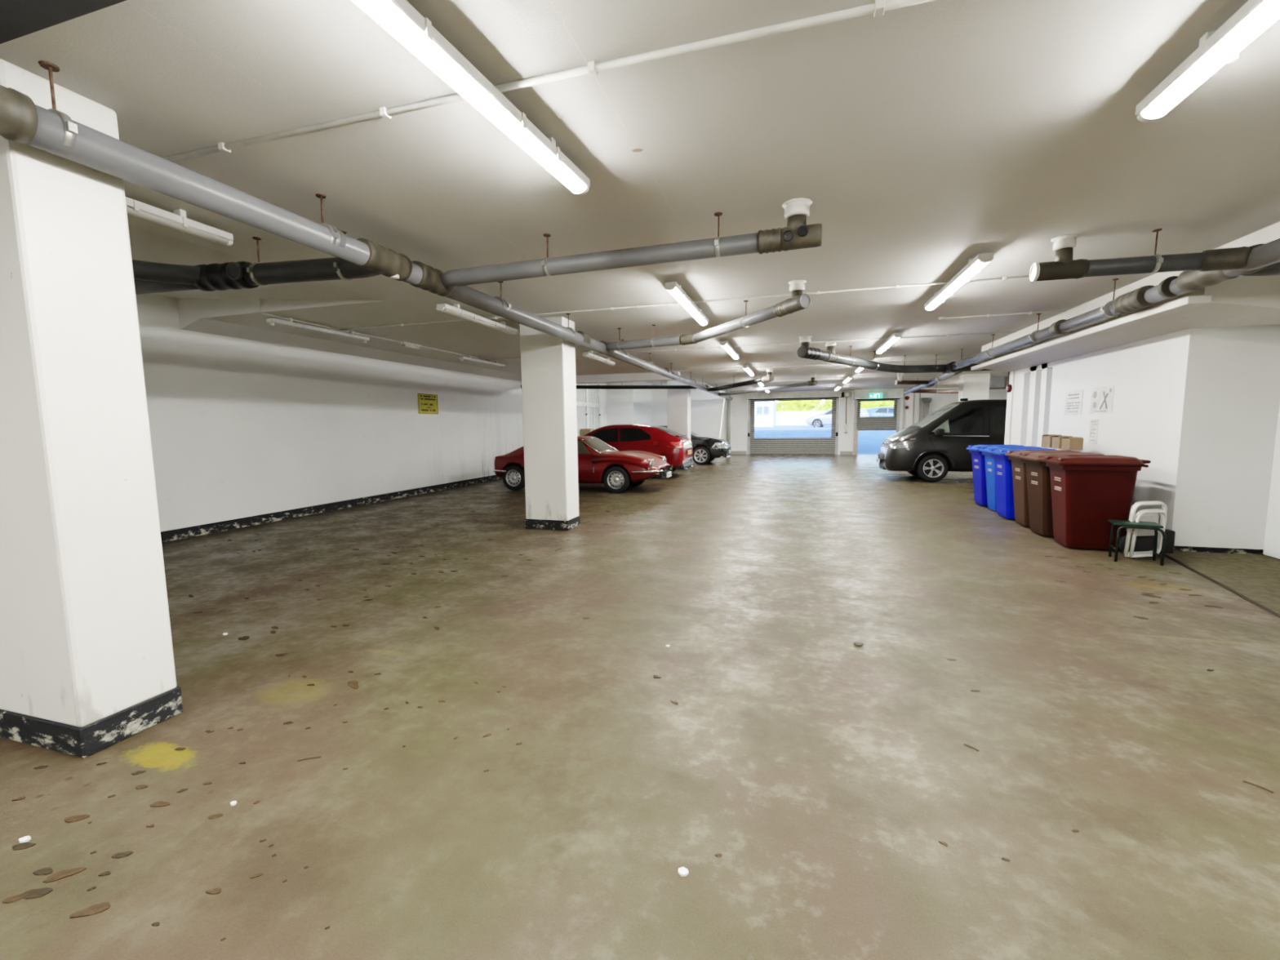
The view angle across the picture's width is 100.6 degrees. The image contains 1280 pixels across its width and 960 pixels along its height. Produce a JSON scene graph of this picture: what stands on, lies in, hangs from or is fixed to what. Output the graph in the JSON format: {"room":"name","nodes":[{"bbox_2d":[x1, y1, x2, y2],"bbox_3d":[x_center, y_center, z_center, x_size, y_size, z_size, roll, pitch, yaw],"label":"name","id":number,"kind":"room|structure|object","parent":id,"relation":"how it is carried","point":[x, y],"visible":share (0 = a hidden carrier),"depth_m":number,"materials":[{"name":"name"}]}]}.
{"room":"parking garage","nodes":[
{"label":"parking garage","id":0,"kind":"room"},
{"bbox_2d":[135,293,607,531],"bbox_3d":[-5.345,-1.354,10.352,0.250,3.600,27.000,1,6,16],"label":"wall","id":1,"kind":"structure","parent":0,"point":[239,428],"depth_m":8.75,"materials":[{"name":"paint"}]},
{"bbox_2d":[160,475,502,542],"bbox_3d":[-5.194,0.369,10.491,0.025,0.140,27.000,1,6,16],"label":"baseboard","id":2,"kind":"structure","parent":1,"relation":"attached to","point":[191,531],"depth_m":8.89,"materials":[{"name":"black paint"}]},
{"bbox_2d":[178,318,521,381],"bbox_3d":[-4.600,-2.563,11.655,0.400,0.121,9.650,1,6,16],"label":"trim","id":3,"kind":"structure","parent":1,"relation":"attached to","point":[198,325],"depth_m":8.99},
{"bbox_2d":[417,393,438,413],"bbox_3d":[-4.744,-1.702,11.909,0.012,0.440,0.660,1,6,16],"label":"warning sign","id":4,"kind":"object","parent":1,"relation":"attached to","point":[427,403],"visible":1,"depth_m":11.88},
{"bbox_2d":[576,382,601,435],"bbox_3d":[-2.204,-2.302,20.303,0.120,3.380,4.130,1,6,16],"label":"door","id":5,"kind":"structure","parent":1,"relation":"in","point":[588,400],"depth_m":20.91,"materials":[{"name":"white metal"}]},
{"bbox_2d":[575,371,679,383],"bbox_3d":[-1.218,-3.211,15.485,4.800,0.750,0.300,1,6,16],"label":"beam","id":6,"kind":"structure","parent":1,"relation":"attached to","point":[649,376],"depth_m":15.18,"materials":[{"name":"white paint"}]},
{"bbox_2d":[0,453,1279,959],"bbox_3d":[3.523,0.467,10.223,17.400,0.200,31.400,1,6,16],"label":"floor","id":7,"kind":"structure","parent":0,"point":[827,773],"depth_m":2.37,"materials":[{"name":"concrete"}]},
{"bbox_2d":[2,893,27,903],"bbox_3d":[-1.953,1.307,1.661,0.061,0.004,0.025,-4,7,-26],"label":"fallen leaf","id":8,"kind":"object","parent":7,"relation":"on","point":[15,898],"visible":1,"depth_m":1.66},
{"bbox_2d":[12,842,35,850],"bbox_3d":[-2.172,1.288,1.870,0.072,0.004,0.032,-1,6,-2],"label":"fallen leaf","id":9,"kind":"object","parent":7,"relation":"on","point":[24,845],"visible":1,"depth_m":1.87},
{"bbox_2d":[18,887,53,898],"bbox_3d":[-1.910,1.305,1.679,0.088,0.004,0.038,-1,6,-4],"label":"fallen leaf","id":10,"kind":"object","parent":7,"relation":"on","point":[33,893],"visible":1,"depth_m":1.68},
{"bbox_2d":[32,867,53,875],"bbox_3d":[-1.978,1.297,1.762,0.064,0.004,0.027,0,6,2],"label":"fallen leaf","id":11,"kind":"object","parent":7,"relation":"on","point":[45,871],"visible":1,"depth_m":1.76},
{"bbox_2d":[42,866,86,883],"bbox_3d":[-1.892,1.297,1.752,0.102,0.004,0.043,-3,6,-25],"label":"fallen leaf","id":12,"kind":"object","parent":7,"relation":"on","point":[64,873],"visible":1,"depth_m":1.75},
{"bbox_2d":[64,814,89,822],"bbox_3d":[-2.123,1.274,2.000,0.081,0.004,0.033,-2,6,-10],"label":"fallen leaf","id":13,"kind":"object","parent":7,"relation":"on","point":[75,818],"visible":1,"depth_m":2.00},
{"bbox_2d":[69,902,110,918],"bbox_3d":[-1.671,1.308,1.617,0.096,0.004,0.039,-3,6,-19],"label":"fallen leaf","id":14,"kind":"object","parent":7,"relation":"on","point":[101,907],"visible":1,"depth_m":1.61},
{"bbox_2d":[0,58,182,758],"bbox_3d":[-2.765,-0.236,2.509,0.686,2.920,0.406,1,6,16],"label":"pillar","id":15,"kind":"structure","parent":7,"relation":"on","point":[87,665],"depth_m":2.37,"materials":[{"name":"paint"}]},
{"bbox_2d":[111,851,133,857],"bbox_3d":[-1.782,1.288,1.828,0.059,0.004,0.026,-2,6,-12],"label":"fallen leaf","id":16,"kind":"object","parent":7,"relation":"on","point":[125,854],"visible":1,"depth_m":1.83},
{"bbox_2d":[149,800,169,807],"bbox_3d":[-1.869,1.264,2.074,0.076,0.004,0.032,0,6,3],"label":"fallen leaf","id":17,"kind":"object","parent":7,"relation":"on","point":[160,803],"visible":1,"depth_m":2.07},
{"bbox_2d":[519,315,580,530],"bbox_3d":[-1.276,-0.773,7.567,0.666,2.920,0.446,1,6,16],"label":"pillar","id":18,"kind":"structure","parent":7,"relation":"on","point":[548,362],"depth_m":7.38,"materials":[{"name":"paint"}]},
{"bbox_2d":[493,435,672,493],"bbox_3d":[-1.337,-0.408,12.336,4.142,1.220,1.519,1,6,16],"label":"coupe","id":19,"kind":"object","parent":7,"relation":"on","point":[598,462],"visible":0.73,"depth_m":11.58,"materials":[{"name":"red paint"}]},
{"bbox_2d":[582,424,693,478],"bbox_3d":[-0.648,-0.890,15.635,4.292,1.490,2.160,1,6,16],"label":"hatchback","id":20,"kind":"object","parent":7,"relation":"on","point":[677,447],"visible":0.56,"depth_m":14.66,"materials":[{"name":"red paint"}]},
{"bbox_2d":[656,440,685,447],"bbox_3d":[0.800,-0.981,14.592,0.833,0.168,0.551,1,6,16],"label":"tail light","id":21,"kind":"object","parent":20,"relation":"attached to","point":[659,443],"depth_m":14.37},
{"bbox_2d":[666,380,691,469],"bbox_3d":[1.291,-1.824,17.509,0.696,2.920,0.516,1,6,16],"label":"pillar","id":22,"kind":"structure","parent":7,"relation":"on","point":[678,399],"depth_m":17.23,"materials":[{"name":"paint"}]},
{"bbox_2d":[678,866,688,876],"bbox_3d":[0.141,1.274,1.729,0.031,0.008,0.029,-3,6,-20],"label":"chip","id":23,"kind":"object","parent":7,"relation":"on","point":[682,872],"visible":1,"depth_m":1.73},
{"bbox_2d":[657,425,731,464],"bbox_3d":[1.154,-1.375,20.396,4.602,1.440,2.180,1,6,16],"label":"car","id":24,"kind":"object","parent":7,"relation":"on","point":[705,449],"visible":0.4,"depth_m":19.23,"materials":[{"name":"black paint"}]},
{"bbox_2d":[726,395,730,444],"bbox_3d":[4.097,-2.581,24.617,0.170,2.910,0.166,1,6,16],"label":"downpipe","id":25,"kind":"object","parent":7,"relation":"on","point":[728,402],"visible":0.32,"depth_m":24.54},
{"bbox_2d":[875,398,1006,482],"bbox_3d":[8.671,-1.034,13.255,5.032,2.049,2.430,1,6,16],"label":"van","id":26,"kind":"object","parent":7,"relation":"on","point":[935,445],"visible":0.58,"depth_m":12.75,"materials":[{"name":"grey paint"}]},
{"bbox_2d":[879,457,910,471],"bbox_3d":[6.603,-0.427,13.933,0.560,0.250,1.760,1,6,16],"label":"bumper cover","id":27,"kind":"object","parent":26,"relation":"attached to","point":[890,464],"depth_m":13.14,"materials":[{"name":"black plastic"}]},
{"bbox_2d":[958,373,990,401],"bbox_3d":[10.479,-1.854,16.773,0.736,2.920,0.516,1,6,16],"label":"pillar","id":28,"kind":"structure","parent":7,"relation":"on","point":[971,386],"depth_m":16.44,"materials":[{"name":"paint"}]},
{"bbox_2d":[966,444,1024,506],"bbox_3d":[6.119,-0.074,9.114,0.826,1.045,0.604,1,6,14],"label":"wheelie bin","id":29,"kind":"object","parent":7,"relation":"on","point":[978,459],"visible":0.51,"depth_m":9.07,"materials":[{"name":"blue plastic"}]},
{"bbox_2d":[978,446,1041,511],"bbox_3d":[5.947,-0.009,8.500,0.826,1.045,0.604,1,6,16],"label":"wheelie bin","id":30,"kind":"object","parent":7,"relation":"on","point":[989,463],"visible":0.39,"depth_m":8.56,"materials":[{"name":"blue plastic"}]},
{"bbox_2d":[987,448,1056,519],"bbox_3d":[5.712,0.053,7.916,0.826,1.045,0.604,1,6,15],"label":"wheelie bin","id":31,"kind":"object","parent":7,"relation":"on","point":[1002,465],"visible":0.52,"depth_m":7.85,"materials":[{"name":"blue plastic"}]},
{"bbox_2d":[1041,434,1062,448],"bbox_3d":[6.141,-0.581,7.931,0.160,0.191,0.240,1,6,12],"label":"carton","id":32,"kind":"object","parent":31,"relation":"on","point":[1046,439],"visible":0.67,"depth_m":7.91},
{"bbox_2d":[1051,435,1072,448],"bbox_3d":[6.015,-0.538,7.574,0.160,0.181,0.260,1,6,19],"label":"carton","id":33,"kind":"object","parent":31,"relation":"on","point":[1056,440],"visible":0.59,"depth_m":7.53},
{"bbox_2d":[1004,449,1080,526],"bbox_3d":[5.550,0.119,7.299,0.826,1.045,0.604,1,6,17],"label":"wheelie bin","id":34,"kind":"object","parent":7,"relation":"on","point":[1020,498],"visible":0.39,"depth_m":7.32,"materials":[{"name":"brown plastic"}]},
{"bbox_2d":[1061,436,1084,449],"bbox_3d":[5.900,-0.499,7.256,0.160,0.171,0.200,1,6,11],"label":"carton","id":35,"kind":"object","parent":34,"relation":"on","point":[1068,442],"visible":1,"depth_m":7.17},
{"bbox_2d":[1018,452,1105,536],"bbox_3d":[5.331,0.183,6.701,0.826,1.045,0.604,1,6,14],"label":"wheelie bin","id":36,"kind":"object","parent":7,"relation":"on","point":[1038,477],"visible":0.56,"depth_m":6.66,"materials":[{"name":"brown plastic"}]},
{"bbox_2d":[1041,454,1151,551],"bbox_3d":[5.143,0.250,6.070,0.826,1.045,0.604,1,6,19],"label":"wheelie bin","id":37,"kind":"object","parent":7,"relation":"on","point":[1087,491],"visible":0.82,"depth_m":5.87,"materials":[{"name":"red plastic"}]},
{"bbox_2d":[1107,519,1165,565],"bbox_3d":[5.094,0.636,5.474,0.403,0.400,0.265,3,7,30],"label":"folding stool","id":38,"kind":"object","parent":7,"relation":"on","point":[1156,526],"visible":1,"depth_m":5.43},
{"bbox_2d":[1123,501,1163,554],"bbox_3d":[5.365,0.510,5.635,0.407,0.577,0.094,-1,6,-7],"label":"folding chair","id":39,"kind":"object","parent":7,"relation":"on","point":[1140,502],"visible":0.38,"depth_m":5.62,"materials":[{"name":"white plastic"}]},
{"bbox_2d":[1124,502,1167,557],"bbox_3d":[5.287,0.521,5.540,0.407,0.577,0.102,-1,6,-7],"label":"folding chair","id":40,"kind":"object","parent":7,"relation":"on","point":[1145,544],"visible":0.79,"depth_m":5.54,"materials":[{"name":"white plastic"}]},
{"bbox_2d":[1137,528,1175,554],"bbox_3d":[5.604,0.667,5.795,0.300,0.260,0.130,1,6,16],"label":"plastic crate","id":41,"kind":"object","parent":7,"relation":"on","point":[1170,535],"visible":0.38,"depth_m":5.70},
{"bbox_2d":[1164,551,1279,614],"bbox_3d":[4.989,1.030,3.516,1.820,0.018,4.920,1,6,16],"label":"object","id":42,"kind":"object","parent":7,"relation":"on","point":[1256,577],"visible":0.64,"depth_m":5.01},
{"bbox_2d":[1164,554,1279,617],"bbox_3d":[4.521,1.039,3.567,0.033,0.028,4.835,2,7,27],"label":"trim","id":43,"kind":"structure","parent":7,"relation":"on","point":[1166,556],"depth_m":4.53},
{"bbox_2d":[0,0,1279,392],"bbox_3d":[3.485,-2.875,9.880,17.400,0.680,31.400,1,6,16],"label":"ceiling","id":44,"kind":"structure","parent":0,"point":[924,140],"depth_m":2.89,"materials":[{"name":"paint"}]},
{"bbox_2d":[0,0,126,44],"bbox_3d":[-3.174,-1.617,1.954,3.750,0.050,0.460,1,6,16],"label":"ceiling beam","id":45,"kind":"structure","parent":44,"relation":"attached to","point":[18,18],"depth_m":1.81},
{"bbox_2d":[124,196,233,246],"bbox_3d":[-3.225,-1.682,3.016,0.128,0.137,1.780,1,6,14],"label":"strip light","id":46,"kind":"object","parent":44,"relation":"attached to","point":[177,220],"visible":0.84,"depth_m":3.52,"materials":[{"name":"white paint"}]},
{"bbox_2d":[131,230,381,294],"bbox_3d":[-3.358,-1.653,3.891,3.047,0.370,0.788,0,6,9],"label":"drain pipe","id":47,"kind":"object","parent":44,"relation":"hanging from","point":[148,277],"visible":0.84,"depth_m":4.05,"materials":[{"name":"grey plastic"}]},
{"bbox_2d":[266,317,368,342],"bbox_3d":[-4.511,-2.132,7.559,0.120,0.140,1.600,1,6,16],"label":"strip light","id":48,"kind":"object","parent":44,"relation":"attached to","point":[272,322],"visible":1,"depth_m":7.38,"materials":[{"name":"white paint"}]},
{"bbox_2d":[0,60,733,400],"bbox_3d":[0.380,-2.463,11.473,0.201,0.393,26.600,1,6,16],"label":"drain pipe","id":49,"kind":"object","parent":44,"relation":"hanging from","point":[51,131],"visible":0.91,"depth_m":2.77,"materials":[{"name":"grey plastic"}]},
{"bbox_2d":[257,298,478,358],"bbox_3d":[-4.099,-2.423,8.938,0.016,0.194,4.778,1,6,16],"label":"conduit","id":50,"kind":"object","parent":44,"relation":"attached to","point":[258,299],"visible":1,"depth_m":7.78,"materials":[{"name":"white plastic"}]},
{"bbox_2d":[399,341,421,349],"bbox_3d":[-4.013,-2.350,9.307,0.100,0.075,0.440,1,6,16],"label":"emergency light","id":51,"kind":"object","parent":44,"relation":"attached to","point":[406,344],"visible":0.99,"depth_m":9.25,"materials":[{"name":"white plastic"}]},
{"bbox_2d":[351,0,590,195],"bbox_3d":[-0.693,-1.620,2.135,0.128,0.137,2.030,2,6,20],"label":"strip light","id":52,"kind":"object","parent":44,"relation":"attached to","point":[416,33],"visible":1,"depth_m":2.10,"materials":[{"name":"white paint"}]},
{"bbox_2d":[435,303,517,335],"bbox_3d":[-2.066,-2.097,6.927,0.128,0.137,1.780,1,6,14],"label":"strip light","id":53,"kind":"object","parent":44,"relation":"attached to","point":[455,310],"visible":1,"depth_m":6.68,"materials":[{"name":"white paint"}]},
{"bbox_2d":[458,355,505,368],"bbox_3d":[-3.366,-2.542,11.422,0.120,0.140,1.600,1,6,16],"label":"strip light","id":54,"kind":"object","parent":44,"relation":"attached to","point":[495,363],"visible":1,"depth_m":11.30,"materials":[{"name":"white paint"}]},
{"bbox_2d":[162,0,934,162],"bbox_3d":[0.267,-1.673,2.039,7.300,0.034,0.044,1,6,16],"label":"conduit","id":55,"kind":"object","parent":44,"relation":"attached to","point":[877,9],"visible":0.78,"depth_m":2.16,"materials":[{"name":"white plastic"}]},
{"bbox_2d":[582,351,614,365],"bbox_3d":[-0.836,-2.537,11.076,0.128,0.137,1.780,1,6,14],"label":"strip light","id":56,"kind":"object","parent":44,"relation":"attached to","point":[587,354],"visible":1,"depth_m":10.82,"materials":[{"name":"white paint"}]},
{"bbox_2d":[586,355,613,365],"bbox_3d":[-0.835,-2.486,11.097,0.096,0.030,1.690,1,6,14],"label":"diffuser","id":57,"kind":"object","parent":56,"relation":"attached to","point":[596,357],"depth_m":11.04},
{"bbox_2d":[520,382,697,389],"bbox_3d":[-0.899,-3.172,15.975,5.297,0.875,0.209,-1,6,-6],"label":"drain pipe","id":58,"kind":"object","parent":44,"relation":"hanging from","point":[596,387],"visible":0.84,"depth_m":16.02,"materials":[{"name":"black plastic"}]},
{"bbox_2d":[441,197,822,291],"bbox_3d":[-0.242,-1.725,3.994,3.046,0.319,0.219,1,6,18],"label":"drain pipe","id":59,"kind":"object","parent":44,"relation":"hanging from","point":[797,234],"visible":0.99,"depth_m":3.82,"materials":[{"name":"grey plastic"}]},
{"bbox_2d":[339,275,1029,330],"bbox_3d":[0.321,-2.126,6.441,9.900,0.034,0.044,1,6,16],"label":"conduit","id":60,"kind":"object","parent":44,"relation":"attached to","point":[1004,277],"visible":0.8,"depth_m":6.22,"materials":[{"name":"white plastic"}]},
{"bbox_2d":[664,281,708,325],"bbox_3d":[0.584,-2.056,6.229,0.128,0.137,2.030,1,6,16],"label":"strip light","id":61,"kind":"object","parent":44,"relation":"attached to","point":[673,288],"visible":1,"depth_m":5.87,"materials":[{"name":"white paint"}]},
{"bbox_2d":[606,280,811,351],"bbox_3d":[0.800,-2.042,7.024,0.715,0.332,3.700,-5,7,-37],"label":"drain pipe","id":62,"kind":"object","parent":44,"relation":"hanging from","point":[798,301],"visible":1,"depth_m":6.52,"materials":[{"name":"grey plastic"}]},
{"bbox_2d":[720,340,739,359],"bbox_3d":[1.707,-2.458,10.016,0.128,0.137,2.030,1,6,16],"label":"strip light","id":63,"kind":"object","parent":44,"relation":"attached to","point":[725,344],"visible":1,"depth_m":9.67,"materials":[{"name":"white paint"}]},
{"bbox_2d":[722,344,738,359],"bbox_3d":[1.708,-2.407,10.037,0.096,0.030,1.940,1,6,16],"label":"diffuser","id":64,"kind":"object","parent":63,"relation":"attached to","point":[728,348],"depth_m":9.90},
{"bbox_2d":[707,368,774,391],"bbox_3d":[2.959,-2.958,15.952,0.294,0.384,3.737,-3,6,-19],"label":"drain pipe","id":65,"kind":"object","parent":44,"relation":"hanging from","point":[769,378],"visible":0.99,"depth_m":15.32,"materials":[{"name":"black plastic"}]},
{"bbox_2d":[485,331,1015,359],"bbox_3d":[1.409,-2.516,10.114,9.900,0.034,0.044,1,6,16],"label":"conduit","id":66,"kind":"object","parent":44,"relation":"attached to","point":[946,335],"visible":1,"depth_m":9.60,"materials":[{"name":"white plastic"}]},
{"bbox_2d":[719,373,817,395],"bbox_3d":[4.181,-3.182,18.069,0.228,0.398,4.799,-4,7,-28],"label":"drain pipe","id":67,"kind":"object","parent":44,"relation":"hanging from","point":[812,382],"visible":0.98,"depth_m":17.42,"materials":[{"name":"grey plastic"}]},
{"bbox_2d":[645,359,949,372],"bbox_3d":[3.715,-2.890,13.491,7.401,0.034,0.096,1,6,16],"label":"conduit","id":68,"kind":"object","parent":44,"relation":"attached to","point":[944,359],"visible":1,"depth_m":13.47,"materials":[{"name":"white plastic"}]},
{"bbox_2d":[710,376,909,383],"bbox_3d":[5.548,-3.366,17.918,6.400,0.019,0.018,1,6,16],"label":"conduit","id":69,"kind":"object","parent":44,"relation":"attached to","point":[896,376],"visible":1,"depth_m":17.71,"materials":[{"name":"white plastic"}]},
{"bbox_2d":[868,388,882,398],"bbox_3d":[10.298,-3.771,23.222,0.540,0.420,0.054,1,6,16],"label":"exit sign","id":70,"kind":"object","parent":44,"relation":"hanging from","point":[873,395],"visible":1,"depth_m":23.21,"materials":[{"name":"plastic"}]},
{"bbox_2d":[875,333,902,353],"bbox_3d":[4.377,-2.423,9.385,0.128,0.137,2.030,1,6,16],"label":"strip light","id":71,"kind":"object","parent":44,"relation":"attached to","point":[894,337],"visible":1,"depth_m":9.08,"materials":[{"name":"white paint"}]},
{"bbox_2d":[876,337,898,353],"bbox_3d":[4.378,-2.372,9.406,0.096,0.030,1.940,1,6,16],"label":"diffuser","id":72,"kind":"object","parent":71,"relation":"attached to","point":[891,340],"depth_m":9.29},
{"bbox_2d":[796,336,993,373],"bbox_3d":[5.315,-2.445,10.795,6.152,0.405,1.654,-3,6,-21],"label":"drain pipe","id":73,"kind":"object","parent":44,"relation":"hanging from","point":[805,351],"visible":0.84,"depth_m":10.35,"materials":[{"name":"grey plastic"}]},
{"bbox_2d":[894,373,928,384],"bbox_3d":[8.065,-2.992,15.643,1.106,0.370,0.165,-1,6,-5],"label":"drain pipe","id":74,"kind":"object","parent":44,"relation":"hanging from","point":[899,381],"visible":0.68,"depth_m":15.59,"materials":[{"name":"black plastic"}]},
{"bbox_2d":[903,371,962,394],"bbox_3d":[8.741,-3.030,16.139,0.304,0.410,8.863,1,6,19],"label":"drain pipe","id":75,"kind":"object","parent":44,"relation":"hanging from","point":[940,377],"visible":0.84,"depth_m":14.91,"materials":[{"name":"grey plastic"}]},
{"bbox_2d":[911,388,958,393],"bbox_3d":[12.582,-3.483,20.029,5.139,0.393,0.899,-1,6,-1],"label":"drain pipe","id":76,"kind":"object","parent":44,"relation":"hanging from","point":[923,391],"visible":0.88,"depth_m":20.06,"materials":[{"name":"metal"}]},
{"bbox_2d":[924,252,994,311],"bbox_3d":[3.204,-2.003,5.427,0.128,0.137,2.030,1,6,16],"label":"strip light","id":77,"kind":"object","parent":44,"relation":"attached to","point":[975,264],"visible":1,"depth_m":5.08,"materials":[{"name":"white paint"}]},
{"bbox_2d":[945,310,1066,319],"bbox_3d":[4.981,-2.268,7.299,1.450,0.034,0.044,1,6,16],"label":"conduit","id":78,"kind":"object","parent":44,"relation":"attached to","point":[1028,313],"visible":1,"depth_m":7.28,"materials":[{"name":"white plastic"}]},
{"bbox_2d":[942,238,1279,373],"bbox_3d":[6.156,-2.061,6.972,1.668,0.406,10.002,1,6,16],"label":"drain pipe","id":79,"kind":"object","parent":44,"relation":"hanging from","point":[1264,260],"visible":0.87,"depth_m":5.05,"materials":[{"name":"grey plastic"}]},
{"bbox_2d":[1029,228,1250,281],"bbox_3d":[3.893,-1.772,4.189,1.359,0.360,0.207,1,6,19],"label":"drain pipe","id":80,"kind":"object","parent":44,"relation":"hanging from","point":[1064,267],"visible":1,"depth_m":4.17,"materials":[{"name":"grey plastic"}]},
{"bbox_2d":[1135,0,1279,122],"bbox_3d":[2.016,-1.578,1.421,0.128,0.137,2.030,1,6,16],"label":"strip light","id":81,"kind":"object","parent":44,"relation":"attached to","point":[1223,45],"visible":1,"depth_m":2.00,"materials":[{"name":"white paint"}]},
{"bbox_2d":[606,382,726,440],"bbox_3d":[1.141,-2.918,24.843,6.529,3.600,2.617,-3,6,-24],"label":"wall","id":82,"kind":"structure","parent":0,"point":[624,406],"depth_m":24.84,"materials":[{"name":"white paint"}]},
{"bbox_2d":[730,387,959,454],"bbox_3d":[8.301,-5.088,26.092,19.000,7.500,3.300,1,6,16],"label":"wall","id":83,"kind":"structure","parent":0,"point":[739,404],"depth_m":24.29,"materials":[{"name":"white paint"}]},
{"bbox_2d":[730,450,853,454],"bbox_3d":[7.030,-1.284,25.117,5.630,0.160,0.050,1,6,16],"label":"baseboard","id":84,"kind":"structure","parent":83,"relation":"attached to","point":[732,452],"depth_m":25.69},
{"bbox_2d":[746,390,841,454],"bbox_3d":[7.100,-2.642,24.826,4.220,2.920,0.470,1,6,16],"label":"roller shutter","id":85,"kind":"object","parent":83,"relation":"attached to","point":[756,446],"visible":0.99,"depth_m":24.90,"materials":[{"name":"metal"}]},
{"bbox_2d":[853,429,857,454],"bbox_3d":[9.832,-1.725,24.250,0.180,1.150,0.110,1,6,16],"label":"trim","id":86,"kind":"structure","parent":83,"relation":"attached to","point":[855,431],"depth_m":24.20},
{"bbox_2d":[853,388,903,443],"bbox_3d":[10.601,-2.577,23.795,2.000,2.920,0.470,1,6,16],"label":"roller shutter","id":87,"kind":"object","parent":83,"relation":"attached to","point":[864,423],"visible":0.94,"depth_m":23.78,"materials":[{"name":"metal"}]},
{"bbox_2d":[921,397,931,418],"bbox_3d":[12.458,-2.327,23.213,0.400,2.500,0.390,1,6,16],"label":"downpipe","id":88,"kind":"object","parent":83,"relation":"attached to","point":[926,401],"visible":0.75,"depth_m":23.03,"materials":[{"name":"grey plastic"}]},
{"bbox_2d":[988,389,1007,399],"bbox_3d":[12.839,-1.951,17.453,3.300,2.920,0.250,1,6,16],"label":"wall","id":89,"kind":"structure","parent":0,"point":[993,393],"depth_m":17.56,"materials":[{"name":"white paint"}]},
{"bbox_2d":[989,376,1008,389],"bbox_3d":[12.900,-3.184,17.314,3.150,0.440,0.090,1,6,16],"label":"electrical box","id":90,"kind":"structure","parent":89,"relation":"in","point":[997,382],"depth_m":17.62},
{"bbox_2d":[1004,324,1279,549],"bbox_3d":[9.026,-0.719,7.360,5.270,2.620,5.010,1,6,16],"label":"wall","id":91,"kind":"structure","parent":0,"point":[1201,405],"depth_m":5.73,"materials":[{"name":"white paint"}]},
{"bbox_2d":[1064,390,1083,415],"bbox_3d":[6.476,-1.147,7.944,0.008,0.350,0.510,1,6,16],"label":"notice","id":92,"kind":"object","parent":91,"relation":"attached to","point":[1073,400],"visible":1,"depth_m":7.92,"materials":[{"name":"paper"}]},
{"bbox_2d":[1066,393,1079,412],"bbox_3d":[6.473,-1.148,7.945,0.002,0.268,0.380,1,6,16],"label":"print","id":93,"kind":"object","parent":92,"relation":"attached to","point":[1073,399],"depth_m":7.94},
{"bbox_2d":[1088,419,1098,444],"bbox_3d":[6.303,-0.671,7.391,0.008,0.340,0.200,1,6,16],"label":"notice","id":94,"kind":"object","parent":91,"relation":"attached to","point":[1094,423],"visible":1,"depth_m":7.38,"materials":[{"name":"paper"}]},
{"bbox_2d":[1089,421,1096,440],"bbox_3d":[6.301,-0.681,7.391,0.002,0.274,0.140,1,6,16],"label":"print","id":95,"kind":"object","parent":94,"relation":"attached to","point":[1092,424],"depth_m":7.39},
{"bbox_2d":[1089,385,1114,413],"bbox_3d":[6.253,-1.084,7.210,0.020,0.360,0.550,1,6,16],"label":"notice","id":96,"kind":"object","parent":91,"relation":"attached to","point":[1101,397],"visible":1,"depth_m":7.19,"materials":[{"name":"paper"}]},
{"bbox_2d":[1093,387,1111,411],"bbox_3d":[6.251,-1.081,7.205,0.020,0.306,0.458,1,6,16],"label":"print","id":97,"kind":"object","parent":96,"relation":"attached to","point":[1102,397],"depth_m":7.18},
{"bbox_2d":[970,221,1279,372],"bbox_3d":[6.982,-1.433,1.526,5.920,0.560,17.150,1,6,16],"label":"beam","id":98,"kind":"structure","parent":91,"relation":"attached to","point":[1254,300],"depth_m":5.42,"materials":[{"name":"paint"}]},
{"bbox_2d":[1124,531,1264,555],"bbox_3d":[9.023,0.559,7.344,5.220,0.080,4.600,1,6,16],"label":"baseboard","id":99,"kind":"structure","parent":91,"relation":"attached to","point":[1188,548],"depth_m":5.77,"materials":[{"name":"black paint"}]},
{"bbox_2d":[1262,403,1279,559],"bbox_3d":[4.975,0.109,-0.342,0.260,2.600,12.140,1,6,16],"label":"wall","id":100,"kind":"structure","parent":0,"point":[1272,537],"depth_m":5.49,"materials":[{"name":"white paint"}]},
{"label":"outside","id":101,"kind":"structure","parent":0,"visible":0},
{"bbox_2d":[754,425,895,454],"bbox_3d":[18.435,-3.994,44.644,70.000,1.700,43.600,1,6,16],"label":"floor","id":102,"kind":"structure","parent":101,"point":[869,442],"depth_m":32.40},
{"bbox_2d":[754,400,776,426],"bbox_3d":[4.811,-7.254,47.561,14.100,5.500,5.080,1,6,16],"label":"house","id":103,"kind":"structure","parent":102,"relation":"on","point":[768,420],"depth_m":43.58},
{"bbox_2d":[775,410,826,425],"bbox_3d":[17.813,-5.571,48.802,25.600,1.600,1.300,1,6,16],"label":"wall","id":104,"kind":"structure","parent":102,"relation":"on","point":[797,418],"depth_m":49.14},
{"bbox_2d":[776,400,893,411],"bbox_3d":[17.775,-7.379,48.711,25.696,1.977,2.401,1,6,16],"label":"hedge","id":105,"kind":"object","parent":104,"relation":"on","point":[790,406],"visible":0.16,"depth_m":48.52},
{"bbox_2d":[805,408,869,426],"bbox_3d":[14.218,-4.490,38.294,4.260,1.480,1.857,2,6,25],"label":"parked car","id":106,"kind":"object","parent":102,"relation":"on","point":[825,417],"visible":0.35,"depth_m":37.91,"materials":[{"name":"silver metal"}]},
{"bbox_2d":[865,407,893,416],"bbox_3d":[18.778,-4.754,40.059,4.260,1.480,1.857,0,6,11],"label":"parked car","id":107,"kind":"object","parent":102,"relation":"on","point":[882,411],"visible":0.17,"depth_m":39.44,"materials":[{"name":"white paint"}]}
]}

